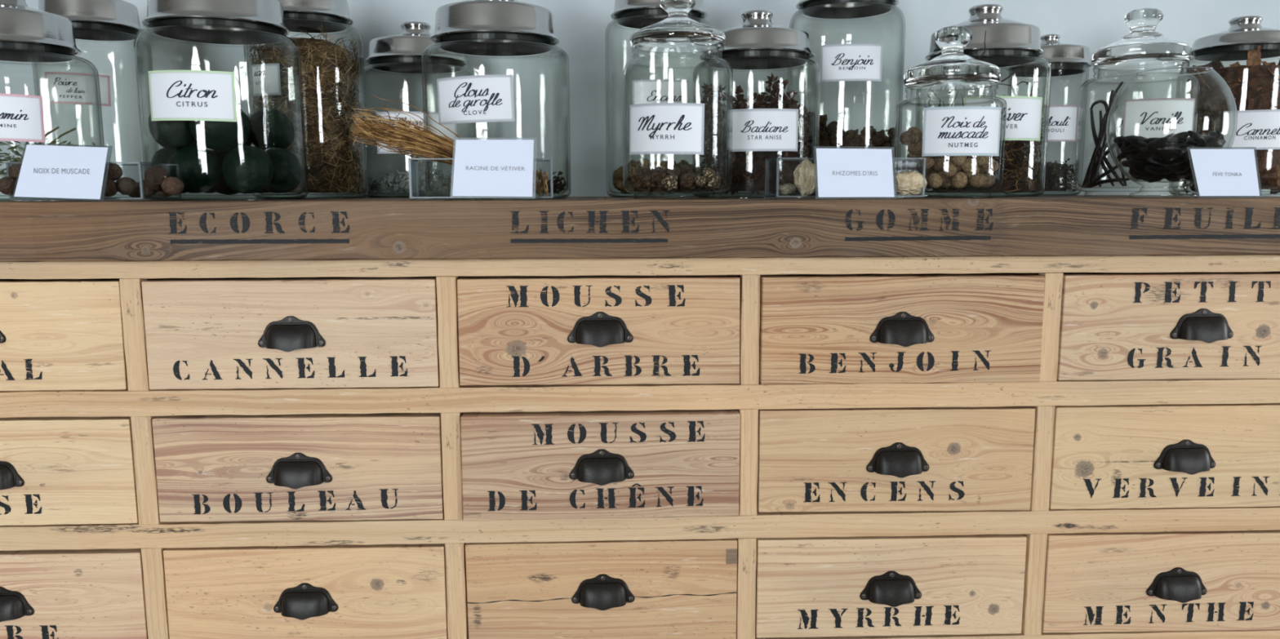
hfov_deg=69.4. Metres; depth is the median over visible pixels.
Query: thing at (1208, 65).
bark piece
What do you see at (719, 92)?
star anise
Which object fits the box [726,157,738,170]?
star anise
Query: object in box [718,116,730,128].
star anise
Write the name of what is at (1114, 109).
pod
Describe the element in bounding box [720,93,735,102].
star anise
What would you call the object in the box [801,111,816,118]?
star anise
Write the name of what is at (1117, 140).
bean
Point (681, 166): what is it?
lump
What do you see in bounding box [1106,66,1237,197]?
fishbowl
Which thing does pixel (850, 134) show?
lump
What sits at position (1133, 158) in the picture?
bean
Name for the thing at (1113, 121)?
pod
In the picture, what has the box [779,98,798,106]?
star anise
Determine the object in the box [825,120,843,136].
lump
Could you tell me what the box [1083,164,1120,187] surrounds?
pod
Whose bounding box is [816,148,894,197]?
name card
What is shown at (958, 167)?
nutmeg
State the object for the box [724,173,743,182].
star anise
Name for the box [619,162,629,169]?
lump
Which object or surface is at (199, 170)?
citrus
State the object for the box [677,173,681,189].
lump
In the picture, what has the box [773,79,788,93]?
star anise
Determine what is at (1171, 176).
bean
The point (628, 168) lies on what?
lump
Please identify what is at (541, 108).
wall
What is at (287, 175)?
citrus
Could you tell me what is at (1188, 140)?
bean
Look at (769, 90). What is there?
star anise
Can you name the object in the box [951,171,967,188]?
nutmeg
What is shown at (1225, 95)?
bark piece
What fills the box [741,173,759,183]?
star anise
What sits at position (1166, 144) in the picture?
bean
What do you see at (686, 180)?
lump
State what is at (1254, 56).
bark piece
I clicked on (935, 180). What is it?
nutmeg
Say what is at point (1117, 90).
pod
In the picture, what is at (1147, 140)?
bean
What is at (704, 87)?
star anise
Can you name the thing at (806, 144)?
star anise
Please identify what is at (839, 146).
lump
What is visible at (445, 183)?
lichen
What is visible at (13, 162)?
display tray
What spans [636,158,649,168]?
lump
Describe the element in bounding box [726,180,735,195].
star anise
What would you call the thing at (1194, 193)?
bark piece
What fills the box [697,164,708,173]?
star anise
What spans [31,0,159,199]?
storage jar
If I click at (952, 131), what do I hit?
storage jar
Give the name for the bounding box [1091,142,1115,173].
pod
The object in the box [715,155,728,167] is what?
star anise
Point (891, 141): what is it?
lump
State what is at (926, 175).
nutmeg
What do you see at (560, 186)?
buds
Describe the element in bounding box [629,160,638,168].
lump
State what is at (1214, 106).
bark piece
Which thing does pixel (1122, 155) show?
bean
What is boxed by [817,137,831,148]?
lump
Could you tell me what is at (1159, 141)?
bean
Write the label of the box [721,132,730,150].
star anise
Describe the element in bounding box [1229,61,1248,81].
bark piece
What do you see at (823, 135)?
lump
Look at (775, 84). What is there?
star anise
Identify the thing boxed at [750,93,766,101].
star anise
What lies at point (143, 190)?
nutmeg
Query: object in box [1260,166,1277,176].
bark piece
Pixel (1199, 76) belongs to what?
bark piece
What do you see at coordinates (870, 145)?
lump
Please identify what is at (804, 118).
star anise
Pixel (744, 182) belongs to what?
star anise
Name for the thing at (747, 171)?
star anise
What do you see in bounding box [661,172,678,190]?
lump
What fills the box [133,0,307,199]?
storage jar
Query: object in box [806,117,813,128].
lump
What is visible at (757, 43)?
storage jar
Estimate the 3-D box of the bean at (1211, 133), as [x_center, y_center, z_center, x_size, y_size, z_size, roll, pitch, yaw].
[0.821,-0.260,1.321,0.013,0.022,0.024,1,8,8]
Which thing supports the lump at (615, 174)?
in the storage jar at (636, 14)
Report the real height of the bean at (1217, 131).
0.024 m
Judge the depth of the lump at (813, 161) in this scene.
1.68 m
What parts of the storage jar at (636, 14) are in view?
lid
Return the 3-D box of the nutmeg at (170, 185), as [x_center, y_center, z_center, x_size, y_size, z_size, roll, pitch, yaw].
[-0.635,-0.181,1.254,0.026,0.024,0.026,0,8,2]
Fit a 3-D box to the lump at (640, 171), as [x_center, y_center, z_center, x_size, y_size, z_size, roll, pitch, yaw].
[0.002,-0.220,1.399,0.016,0.018,0.015,-1,8,-4]
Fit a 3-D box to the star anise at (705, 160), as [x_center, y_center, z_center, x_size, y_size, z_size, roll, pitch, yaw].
[0.114,-0.269,1.544,0.028,0.027,0.009,-4,9,-27]
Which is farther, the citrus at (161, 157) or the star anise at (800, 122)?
the star anise at (800, 122)
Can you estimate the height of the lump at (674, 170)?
0.020 m
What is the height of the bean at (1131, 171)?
0.015 m
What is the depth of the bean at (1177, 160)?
1.31 m
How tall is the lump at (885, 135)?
0.026 m
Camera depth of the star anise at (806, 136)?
1.52 m
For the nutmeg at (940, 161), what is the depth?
1.34 m
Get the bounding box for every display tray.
[13,162,168,201]
[408,158,552,200]
[769,157,916,199]
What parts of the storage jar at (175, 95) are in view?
lid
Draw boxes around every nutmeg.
[0,177,17,195]
[6,163,22,181]
[101,177,117,196]
[103,162,122,181]
[115,177,137,195]
[128,182,140,197]
[136,179,156,197]
[143,165,168,191]
[156,190,170,197]
[160,177,184,195]
[899,130,910,145]
[901,156,917,170]
[906,126,922,143]
[906,152,921,159]
[907,142,917,153]
[915,140,922,155]
[915,164,932,173]
[917,155,934,168]
[920,173,928,186]
[928,172,942,188]
[932,155,948,171]
[937,170,951,184]
[941,176,952,187]
[942,163,956,177]
[948,160,961,172]
[950,155,966,165]
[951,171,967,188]
[960,158,977,173]
[964,166,979,177]
[966,155,974,159]
[968,173,986,187]
[973,155,989,165]
[977,165,984,173]
[981,159,998,173]
[981,173,991,186]
[981,173,995,187]
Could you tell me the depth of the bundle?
1.21 m
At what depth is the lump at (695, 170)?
1.64 m
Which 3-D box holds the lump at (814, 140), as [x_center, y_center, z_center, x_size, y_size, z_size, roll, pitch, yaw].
[0.316,-0.329,1.710,0.020,0.022,0.019,1,8,9]
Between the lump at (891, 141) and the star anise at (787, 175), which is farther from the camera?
the lump at (891, 141)
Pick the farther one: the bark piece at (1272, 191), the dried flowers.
the bark piece at (1272, 191)
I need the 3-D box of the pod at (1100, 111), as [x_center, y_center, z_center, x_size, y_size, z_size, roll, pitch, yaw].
[0.786,-0.295,1.596,0.007,0.128,0.037,0,8,-2]
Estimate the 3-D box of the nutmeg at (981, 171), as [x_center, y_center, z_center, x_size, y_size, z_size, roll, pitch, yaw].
[0.506,-0.227,1.379,0.023,0.020,0.020,-5,9,-32]
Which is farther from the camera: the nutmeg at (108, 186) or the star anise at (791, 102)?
the star anise at (791, 102)
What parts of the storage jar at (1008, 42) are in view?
lid, knob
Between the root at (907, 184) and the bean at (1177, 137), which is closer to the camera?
the root at (907, 184)
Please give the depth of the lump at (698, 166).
1.67 m
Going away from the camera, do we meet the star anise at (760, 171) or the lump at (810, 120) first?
the star anise at (760, 171)
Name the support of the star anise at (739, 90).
in the storage jar at (757, 43)
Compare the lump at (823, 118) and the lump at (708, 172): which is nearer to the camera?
the lump at (708, 172)
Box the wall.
[0,0,1279,198]
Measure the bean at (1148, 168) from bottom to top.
0.011 m
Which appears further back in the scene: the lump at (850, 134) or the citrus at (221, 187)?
the lump at (850, 134)
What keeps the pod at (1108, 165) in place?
in the storage jar at (1144, 48)
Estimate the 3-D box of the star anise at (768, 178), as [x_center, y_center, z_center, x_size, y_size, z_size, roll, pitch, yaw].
[0.204,-0.223,1.489,0.011,0.025,0.028,-8,11,-42]
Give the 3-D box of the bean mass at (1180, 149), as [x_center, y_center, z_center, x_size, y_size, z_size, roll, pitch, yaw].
[0.779,-0.233,1.365,0.116,0.046,0.116,0,8,-2]
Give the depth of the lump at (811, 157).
1.69 m
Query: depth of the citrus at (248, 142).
1.50 m
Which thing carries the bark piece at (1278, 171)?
in the storage jar at (1260, 129)
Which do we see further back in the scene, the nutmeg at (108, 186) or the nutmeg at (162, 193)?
the nutmeg at (162, 193)
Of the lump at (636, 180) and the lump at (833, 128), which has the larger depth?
the lump at (833, 128)
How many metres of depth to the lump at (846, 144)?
1.65 m
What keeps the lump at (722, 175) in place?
in the storage jar at (655, 128)
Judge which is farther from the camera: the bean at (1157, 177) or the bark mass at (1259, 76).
the bark mass at (1259, 76)
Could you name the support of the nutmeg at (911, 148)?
in the storage jar at (952, 131)
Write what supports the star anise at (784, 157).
in the storage jar at (757, 43)
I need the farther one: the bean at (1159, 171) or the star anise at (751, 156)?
the star anise at (751, 156)
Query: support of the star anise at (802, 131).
in the storage jar at (757, 43)
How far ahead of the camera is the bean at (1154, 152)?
1.32 m
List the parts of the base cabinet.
handle, handle, handle, drawer, drawer, drawer, drawer, handle, drawer, handle, drawer, handle, drawer, drawer, handle, drawer, handle, handle, rail, rail, rail, handle, drawer, drawer, handle, drawer, handle, rail, drawer, drawer, drawer, handle, handle, handle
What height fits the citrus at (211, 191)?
0.069 m
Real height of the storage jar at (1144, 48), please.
0.314 m
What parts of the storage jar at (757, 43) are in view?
lid, knob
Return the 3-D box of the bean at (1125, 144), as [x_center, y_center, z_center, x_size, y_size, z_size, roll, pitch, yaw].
[0.725,-0.258,1.377,0.012,0.015,0.029,0,8,0]
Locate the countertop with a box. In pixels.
[0,195,1279,262]
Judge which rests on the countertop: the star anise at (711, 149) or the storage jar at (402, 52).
the storage jar at (402, 52)
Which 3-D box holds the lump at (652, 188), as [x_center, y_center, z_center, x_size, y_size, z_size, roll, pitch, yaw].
[0.019,-0.208,1.397,0.024,0.026,0.022,4,9,28]
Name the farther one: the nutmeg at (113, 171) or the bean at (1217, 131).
the bean at (1217, 131)
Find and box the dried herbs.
[248,25,364,193]
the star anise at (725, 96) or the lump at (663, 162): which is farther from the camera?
the lump at (663, 162)
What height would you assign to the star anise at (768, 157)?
0.010 m
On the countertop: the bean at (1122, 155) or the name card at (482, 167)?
the name card at (482, 167)
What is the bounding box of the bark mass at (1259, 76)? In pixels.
[1183,65,1279,189]
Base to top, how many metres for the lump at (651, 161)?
0.023 m
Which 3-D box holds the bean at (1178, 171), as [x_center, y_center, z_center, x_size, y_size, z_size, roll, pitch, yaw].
[0.777,-0.216,1.330,0.012,0.011,0.032,-1,8,-3]
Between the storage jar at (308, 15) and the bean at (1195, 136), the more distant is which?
the storage jar at (308, 15)
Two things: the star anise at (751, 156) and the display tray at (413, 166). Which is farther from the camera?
the star anise at (751, 156)
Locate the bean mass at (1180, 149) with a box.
[1124,145,1212,176]
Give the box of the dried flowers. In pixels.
[0,126,95,177]
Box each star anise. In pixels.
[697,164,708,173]
[699,82,715,93]
[700,95,708,111]
[701,151,711,165]
[703,130,715,145]
[703,142,709,153]
[704,84,716,102]
[704,103,713,111]
[704,109,714,119]
[704,120,711,133]
[706,119,719,129]
[708,84,727,101]
[708,129,721,138]
[708,138,719,153]
[710,155,717,171]
[712,91,722,106]
[713,97,721,107]
[713,104,724,119]
[714,168,726,173]
[715,146,719,159]
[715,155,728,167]
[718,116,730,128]
[718,182,727,195]
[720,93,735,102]
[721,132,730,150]
[723,166,728,173]
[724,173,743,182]
[725,97,735,118]
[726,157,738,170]
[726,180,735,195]
[729,151,736,159]
[733,98,746,109]
[734,84,743,102]
[737,93,754,109]
[738,151,746,165]
[740,181,751,191]
[741,164,753,177]
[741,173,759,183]
[746,152,763,164]
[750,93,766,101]
[754,99,765,108]
[755,161,769,175]
[757,155,771,159]
[760,85,777,102]
[764,72,782,90]
[764,90,785,104]
[764,174,773,188]
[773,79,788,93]
[774,96,781,108]
[775,165,783,180]
[776,151,782,157]
[778,151,793,170]
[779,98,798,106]
[780,90,798,102]
[780,100,786,108]
[782,173,794,182]
[789,157,796,170]
[790,103,807,115]
[792,143,808,159]
[797,152,808,164]
[798,117,804,127]
[798,127,804,146]
[800,103,808,121]
[800,114,810,130]
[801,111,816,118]
[803,128,808,141]
[803,141,809,156]
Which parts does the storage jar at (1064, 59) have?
lid, knob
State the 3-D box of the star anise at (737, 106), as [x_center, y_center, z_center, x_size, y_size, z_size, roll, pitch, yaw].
[0.161,-0.348,1.489,0.033,0.026,0.015,0,8,-2]
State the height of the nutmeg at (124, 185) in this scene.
0.024 m
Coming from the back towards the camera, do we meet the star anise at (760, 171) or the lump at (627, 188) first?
the lump at (627, 188)
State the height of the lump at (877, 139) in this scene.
0.026 m
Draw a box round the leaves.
[1022,158,1079,191]
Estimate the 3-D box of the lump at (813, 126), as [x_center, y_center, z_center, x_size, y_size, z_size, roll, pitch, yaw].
[0.321,-0.348,1.683,0.023,0.027,0.024,5,10,34]
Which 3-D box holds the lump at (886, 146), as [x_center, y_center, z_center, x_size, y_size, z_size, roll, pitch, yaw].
[0.450,-0.316,1.696,0.021,0.023,0.024,-8,11,-43]
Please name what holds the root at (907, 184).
in the display tray at (776, 157)
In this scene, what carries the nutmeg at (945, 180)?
in the storage jar at (952, 131)
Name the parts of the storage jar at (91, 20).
lid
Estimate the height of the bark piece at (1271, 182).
0.020 m
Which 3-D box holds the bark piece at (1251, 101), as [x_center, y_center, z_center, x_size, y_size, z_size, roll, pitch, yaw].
[1.079,-0.374,1.631,0.016,0.032,0.008,-5,9,-28]
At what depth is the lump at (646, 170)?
1.34 m
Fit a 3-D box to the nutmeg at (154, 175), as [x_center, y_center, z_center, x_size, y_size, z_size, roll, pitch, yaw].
[-0.658,-0.192,1.257,0.029,0.035,0.030,0,8,-2]
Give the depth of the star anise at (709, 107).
1.53 m
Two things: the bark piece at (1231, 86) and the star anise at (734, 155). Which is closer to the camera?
the star anise at (734, 155)
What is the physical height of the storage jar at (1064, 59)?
0.307 m
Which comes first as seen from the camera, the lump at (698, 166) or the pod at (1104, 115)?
the pod at (1104, 115)
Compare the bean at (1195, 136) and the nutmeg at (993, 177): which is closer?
the bean at (1195, 136)
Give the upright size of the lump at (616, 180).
0.022 m
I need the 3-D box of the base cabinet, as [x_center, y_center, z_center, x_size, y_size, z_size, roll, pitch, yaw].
[-0.072,0.303,1.591,2.216,0.859,0.630,0,8,-2]
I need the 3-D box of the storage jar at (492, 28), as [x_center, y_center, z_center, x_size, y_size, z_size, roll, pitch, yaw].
[-0.221,-0.349,1.428,0.224,0.322,0.224,-5,10,-34]
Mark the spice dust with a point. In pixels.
(771, 170)
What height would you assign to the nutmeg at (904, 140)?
0.023 m
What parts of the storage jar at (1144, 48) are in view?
stopper lid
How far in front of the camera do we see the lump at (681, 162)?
1.65 m
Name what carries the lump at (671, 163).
in the storage jar at (636, 14)
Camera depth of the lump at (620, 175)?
1.66 m
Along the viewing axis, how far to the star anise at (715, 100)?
1.50 m
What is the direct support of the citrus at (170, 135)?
in the storage jar at (175, 95)
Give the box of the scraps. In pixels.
[533,168,548,196]
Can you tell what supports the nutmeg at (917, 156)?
in the storage jar at (952, 131)
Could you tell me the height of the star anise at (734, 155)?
0.028 m
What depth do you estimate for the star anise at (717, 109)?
1.49 m
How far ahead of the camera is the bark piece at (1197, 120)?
1.69 m
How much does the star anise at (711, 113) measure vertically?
0.016 m
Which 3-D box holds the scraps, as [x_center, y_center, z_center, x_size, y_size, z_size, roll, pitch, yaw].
[-0.135,-0.186,1.252,0.023,0.039,0.012,0,8,-2]
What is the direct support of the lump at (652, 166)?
in the storage jar at (636, 14)
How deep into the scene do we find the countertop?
1.22 m
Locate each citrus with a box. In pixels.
[147,113,197,150]
[150,147,186,194]
[166,145,222,193]
[188,107,244,151]
[193,141,203,146]
[203,150,216,193]
[211,148,239,195]
[222,145,273,194]
[231,106,250,148]
[242,112,252,145]
[248,107,294,150]
[263,147,302,193]
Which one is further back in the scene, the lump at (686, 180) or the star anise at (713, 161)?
the star anise at (713, 161)
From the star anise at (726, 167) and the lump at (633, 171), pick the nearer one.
the star anise at (726, 167)
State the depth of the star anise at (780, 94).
1.48 m
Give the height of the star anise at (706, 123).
0.026 m
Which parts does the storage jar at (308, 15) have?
lid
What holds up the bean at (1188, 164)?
in the fishbowl
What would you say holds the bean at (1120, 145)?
in the fishbowl
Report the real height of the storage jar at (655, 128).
0.293 m
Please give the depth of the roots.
1.55 m
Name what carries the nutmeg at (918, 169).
in the storage jar at (952, 131)
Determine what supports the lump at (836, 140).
in the storage jar at (851, 61)
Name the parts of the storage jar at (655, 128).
stopper lid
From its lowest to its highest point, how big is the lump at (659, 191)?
0.022 m
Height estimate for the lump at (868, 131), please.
0.023 m
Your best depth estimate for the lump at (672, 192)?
1.64 m
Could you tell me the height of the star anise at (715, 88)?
0.030 m
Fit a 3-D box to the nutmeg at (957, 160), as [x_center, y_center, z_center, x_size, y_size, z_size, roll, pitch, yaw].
[0.458,-0.234,1.328,0.022,0.026,0.023,1,8,5]
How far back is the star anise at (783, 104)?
1.48 m
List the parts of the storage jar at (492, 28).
lid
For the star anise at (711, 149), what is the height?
0.024 m
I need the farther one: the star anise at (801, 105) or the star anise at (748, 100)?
the star anise at (801, 105)
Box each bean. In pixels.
[1113,136,1123,144]
[1115,151,1126,159]
[1117,135,1124,149]
[1120,136,1129,143]
[1120,142,1130,152]
[1121,160,1130,167]
[1124,135,1140,142]
[1124,144,1138,152]
[1125,153,1135,159]
[1128,168,1138,178]
[1129,140,1147,148]
[1129,155,1146,162]
[1131,176,1149,179]
[1140,137,1155,143]
[1144,165,1155,172]
[1146,137,1169,146]
[1147,146,1166,160]
[1147,173,1168,182]
[1151,157,1172,164]
[1151,167,1171,174]
[1160,142,1177,146]
[1160,149,1181,157]
[1164,133,1175,137]
[1164,173,1185,180]
[1166,131,1188,142]
[1171,155,1187,164]
[1174,133,1188,142]
[1174,142,1190,146]
[1174,167,1188,173]
[1176,160,1193,168]
[1181,151,1191,158]
[1185,137,1195,145]
[1186,167,1195,175]
[1186,174,1196,181]
[1187,130,1207,145]
[1189,142,1210,151]
[1201,134,1218,142]
[1206,134,1221,148]
[1208,130,1219,145]
[1209,138,1226,149]
[1215,128,1224,140]
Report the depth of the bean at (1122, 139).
1.36 m
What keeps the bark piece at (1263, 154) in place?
in the storage jar at (1260, 129)
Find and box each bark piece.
[1181,178,1192,193]
[1186,62,1212,72]
[1186,64,1195,84]
[1186,86,1196,98]
[1191,67,1211,71]
[1191,189,1199,195]
[1193,115,1200,127]
[1195,69,1209,89]
[1198,130,1204,135]
[1202,67,1208,75]
[1207,102,1219,111]
[1209,59,1222,69]
[1220,83,1239,92]
[1220,90,1228,100]
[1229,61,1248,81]
[1246,98,1253,110]
[1247,44,1261,65]
[1259,150,1266,168]
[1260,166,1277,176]
[1261,60,1279,78]
[1266,151,1271,159]
[1266,177,1279,186]
[1268,93,1279,109]
[1270,187,1279,194]
[1276,164,1279,186]
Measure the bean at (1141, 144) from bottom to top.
0.012 m
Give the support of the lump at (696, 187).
in the storage jar at (655, 128)
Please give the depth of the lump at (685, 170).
1.38 m
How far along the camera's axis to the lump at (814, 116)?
1.70 m
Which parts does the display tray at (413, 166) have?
panel, panel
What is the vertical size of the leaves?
0.064 m
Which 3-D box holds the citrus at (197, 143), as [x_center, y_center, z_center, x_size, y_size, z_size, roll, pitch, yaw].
[-0.714,-0.299,1.448,0.075,0.070,0.074,2,8,13]
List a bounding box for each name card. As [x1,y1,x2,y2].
[13,144,107,199]
[452,139,533,196]
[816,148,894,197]
[1190,149,1259,195]
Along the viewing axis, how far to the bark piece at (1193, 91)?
1.70 m
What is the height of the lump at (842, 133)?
0.029 m
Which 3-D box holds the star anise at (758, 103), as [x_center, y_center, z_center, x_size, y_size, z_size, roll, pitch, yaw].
[0.191,-0.340,1.475,0.028,0.026,0.008,-7,10,-40]
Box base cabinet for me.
[0,254,1279,638]
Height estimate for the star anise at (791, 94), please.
0.021 m
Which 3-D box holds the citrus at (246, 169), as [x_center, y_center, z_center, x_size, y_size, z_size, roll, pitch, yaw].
[-0.590,-0.226,1.390,0.072,0.072,0.069,6,10,39]
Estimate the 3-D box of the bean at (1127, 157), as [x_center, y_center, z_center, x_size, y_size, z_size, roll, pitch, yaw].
[0.728,-0.241,1.369,0.013,0.010,0.032,1,8,8]
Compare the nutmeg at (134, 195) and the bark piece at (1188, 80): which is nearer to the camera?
the nutmeg at (134, 195)
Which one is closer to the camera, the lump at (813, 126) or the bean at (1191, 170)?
the bean at (1191, 170)
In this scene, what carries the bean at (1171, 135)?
in the fishbowl
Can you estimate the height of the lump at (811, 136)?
0.024 m
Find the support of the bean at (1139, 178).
in the fishbowl
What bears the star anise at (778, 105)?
in the storage jar at (757, 43)
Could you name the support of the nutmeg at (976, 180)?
in the storage jar at (952, 131)
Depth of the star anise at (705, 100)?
1.55 m
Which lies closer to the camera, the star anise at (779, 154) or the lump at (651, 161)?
the star anise at (779, 154)
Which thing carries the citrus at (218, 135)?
in the storage jar at (175, 95)
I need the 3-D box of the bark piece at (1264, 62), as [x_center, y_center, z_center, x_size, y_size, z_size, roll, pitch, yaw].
[1.107,-0.439,1.621,0.017,0.035,0.036,-4,9,-23]
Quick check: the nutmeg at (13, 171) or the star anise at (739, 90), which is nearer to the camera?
the nutmeg at (13, 171)
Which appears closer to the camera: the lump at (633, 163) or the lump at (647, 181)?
the lump at (647, 181)
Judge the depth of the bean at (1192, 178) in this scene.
1.35 m
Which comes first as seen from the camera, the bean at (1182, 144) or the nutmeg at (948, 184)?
the bean at (1182, 144)
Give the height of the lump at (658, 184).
0.028 m
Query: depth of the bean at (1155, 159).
1.32 m
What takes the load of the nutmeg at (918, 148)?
in the storage jar at (952, 131)
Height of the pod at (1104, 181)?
0.017 m
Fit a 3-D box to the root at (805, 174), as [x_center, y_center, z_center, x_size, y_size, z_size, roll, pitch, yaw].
[0.225,-0.193,1.249,0.035,0.055,0.019,1,8,9]
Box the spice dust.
[709,102,803,191]
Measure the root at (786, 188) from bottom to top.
0.016 m
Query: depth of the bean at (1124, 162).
1.39 m
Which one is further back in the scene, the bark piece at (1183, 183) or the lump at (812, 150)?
the bark piece at (1183, 183)
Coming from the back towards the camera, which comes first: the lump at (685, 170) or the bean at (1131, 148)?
the lump at (685, 170)
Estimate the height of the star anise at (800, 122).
0.020 m
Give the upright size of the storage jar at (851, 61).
0.418 m
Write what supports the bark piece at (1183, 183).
in the storage jar at (1260, 129)
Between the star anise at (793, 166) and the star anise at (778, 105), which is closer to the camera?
the star anise at (778, 105)
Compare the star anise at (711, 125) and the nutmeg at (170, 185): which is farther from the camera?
the star anise at (711, 125)
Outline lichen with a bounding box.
[367,166,453,194]
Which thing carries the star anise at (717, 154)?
in the storage jar at (757, 43)
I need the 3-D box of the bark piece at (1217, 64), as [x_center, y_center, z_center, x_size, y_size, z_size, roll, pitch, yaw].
[1.037,-0.457,1.666,0.009,0.019,0.038,1,8,7]
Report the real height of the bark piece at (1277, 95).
0.041 m
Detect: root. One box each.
[777,182,796,195]
[793,156,817,197]
[893,170,927,196]
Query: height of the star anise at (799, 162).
0.028 m
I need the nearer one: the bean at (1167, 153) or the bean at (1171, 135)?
the bean at (1167, 153)
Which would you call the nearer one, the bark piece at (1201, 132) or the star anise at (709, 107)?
the star anise at (709, 107)
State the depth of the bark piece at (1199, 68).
1.68 m
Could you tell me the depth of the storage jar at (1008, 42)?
1.51 m
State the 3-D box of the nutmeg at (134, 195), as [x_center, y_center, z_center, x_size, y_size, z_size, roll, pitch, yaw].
[-0.696,-0.179,1.273,0.021,0.022,0.024,-4,9,-23]
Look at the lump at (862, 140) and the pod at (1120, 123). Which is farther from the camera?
the lump at (862, 140)
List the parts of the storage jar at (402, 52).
knob, lid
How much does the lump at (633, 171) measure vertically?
0.021 m
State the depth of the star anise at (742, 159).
1.48 m
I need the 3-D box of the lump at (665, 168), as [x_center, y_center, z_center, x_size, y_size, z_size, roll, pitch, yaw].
[0.032,-0.211,1.353,0.023,0.027,0.026,0,8,3]
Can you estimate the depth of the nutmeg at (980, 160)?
1.33 m
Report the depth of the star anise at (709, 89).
1.54 m
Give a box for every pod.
[1081,104,1118,186]
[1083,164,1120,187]
[1085,80,1124,185]
[1088,110,1102,182]
[1088,119,1123,183]
[1088,177,1130,187]
[1089,99,1110,186]
[1089,108,1114,186]
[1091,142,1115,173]
[1094,113,1106,186]
[1098,146,1124,186]
[1108,89,1127,186]
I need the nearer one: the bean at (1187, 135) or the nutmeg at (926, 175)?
the bean at (1187, 135)
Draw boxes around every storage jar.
[0,0,106,200]
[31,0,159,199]
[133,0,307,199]
[243,0,368,198]
[358,21,477,198]
[421,0,570,199]
[604,0,711,197]
[622,0,733,199]
[692,9,820,198]
[786,0,905,195]
[893,25,1007,198]
[915,4,1051,196]
[1003,34,1092,195]
[1074,8,1200,196]
[1168,15,1279,195]
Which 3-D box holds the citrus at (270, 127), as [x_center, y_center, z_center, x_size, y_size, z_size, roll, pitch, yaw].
[-0.591,-0.304,1.483,0.071,0.071,0.072,4,9,28]
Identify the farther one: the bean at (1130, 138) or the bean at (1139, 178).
the bean at (1139, 178)
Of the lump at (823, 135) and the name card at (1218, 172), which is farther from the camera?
the lump at (823, 135)
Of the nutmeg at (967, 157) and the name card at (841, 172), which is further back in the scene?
the nutmeg at (967, 157)
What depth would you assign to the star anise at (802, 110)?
1.49 m
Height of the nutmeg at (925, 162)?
0.020 m
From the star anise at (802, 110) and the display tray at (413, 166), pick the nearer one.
the display tray at (413, 166)
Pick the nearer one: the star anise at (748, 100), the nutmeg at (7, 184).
the nutmeg at (7, 184)
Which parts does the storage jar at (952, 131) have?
glass, stopper lid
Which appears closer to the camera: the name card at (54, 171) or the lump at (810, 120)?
the name card at (54, 171)
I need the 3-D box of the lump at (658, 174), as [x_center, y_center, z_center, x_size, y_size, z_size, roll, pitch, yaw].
[0.027,-0.208,1.320,0.020,0.021,0.019,6,10,38]
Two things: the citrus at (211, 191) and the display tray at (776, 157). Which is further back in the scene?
the citrus at (211, 191)
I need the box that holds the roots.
[921,31,1043,192]
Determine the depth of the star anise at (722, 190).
1.51 m
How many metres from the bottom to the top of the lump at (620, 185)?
0.020 m
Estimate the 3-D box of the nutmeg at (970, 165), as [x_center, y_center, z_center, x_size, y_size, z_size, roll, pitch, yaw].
[0.475,-0.222,1.334,0.024,0.021,0.021,-2,8,-13]
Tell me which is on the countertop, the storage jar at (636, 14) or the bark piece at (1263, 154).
the storage jar at (636, 14)
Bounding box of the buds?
[532,171,566,194]
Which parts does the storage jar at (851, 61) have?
lid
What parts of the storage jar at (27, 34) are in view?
knob, lid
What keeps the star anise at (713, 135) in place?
in the storage jar at (757, 43)
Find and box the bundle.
[346,94,462,168]
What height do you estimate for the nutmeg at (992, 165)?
0.021 m
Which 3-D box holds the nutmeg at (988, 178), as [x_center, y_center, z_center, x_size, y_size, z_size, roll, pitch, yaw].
[0.506,-0.205,1.359,0.021,0.020,0.022,1,8,11]
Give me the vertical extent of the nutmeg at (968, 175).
0.022 m
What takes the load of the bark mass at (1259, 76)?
in the storage jar at (1260, 129)
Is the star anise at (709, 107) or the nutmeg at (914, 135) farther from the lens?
the star anise at (709, 107)
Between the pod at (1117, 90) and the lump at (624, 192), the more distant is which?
the lump at (624, 192)
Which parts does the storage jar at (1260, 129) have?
lid, knob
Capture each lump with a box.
[612,169,618,179]
[613,177,619,189]
[615,180,626,191]
[617,168,627,180]
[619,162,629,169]
[621,180,631,194]
[623,164,633,177]
[624,181,635,192]
[628,167,637,177]
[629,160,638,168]
[630,172,643,189]
[635,168,644,175]
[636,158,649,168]
[640,187,652,194]
[641,173,656,187]
[642,167,652,176]
[648,158,658,166]
[648,163,657,169]
[648,186,657,191]
[651,166,666,181]
[654,188,663,193]
[655,165,669,172]
[655,172,666,190]
[657,160,669,166]
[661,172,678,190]
[664,160,678,168]
[664,189,675,194]
[666,167,679,178]
[677,161,686,167]
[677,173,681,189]
[678,164,688,169]
[679,173,696,190]
[680,165,693,173]
[680,173,694,187]
[680,189,692,194]
[688,166,697,173]
[692,172,700,190]
[693,175,706,187]
[695,164,702,172]
[702,167,715,178]
[704,172,719,190]
[716,171,724,182]
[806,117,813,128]
[807,128,814,140]
[808,137,816,143]
[808,142,817,155]
[808,154,815,160]
[809,120,822,136]
[810,114,816,120]
[811,156,817,165]
[814,114,827,126]
[817,128,830,141]
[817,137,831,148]
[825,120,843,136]
[829,143,841,148]
[830,133,841,146]
[838,130,845,138]
[842,138,859,148]
[843,128,858,140]
[855,133,867,146]
[860,125,873,137]
[864,140,875,148]
[869,133,884,146]
[880,130,890,144]
[880,142,891,149]
[885,127,899,140]
[888,134,894,145]
[890,144,898,159]
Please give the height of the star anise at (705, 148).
0.020 m
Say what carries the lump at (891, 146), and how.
in the storage jar at (851, 61)
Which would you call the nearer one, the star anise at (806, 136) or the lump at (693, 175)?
the lump at (693, 175)
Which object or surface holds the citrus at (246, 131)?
on the citrus at (221, 187)

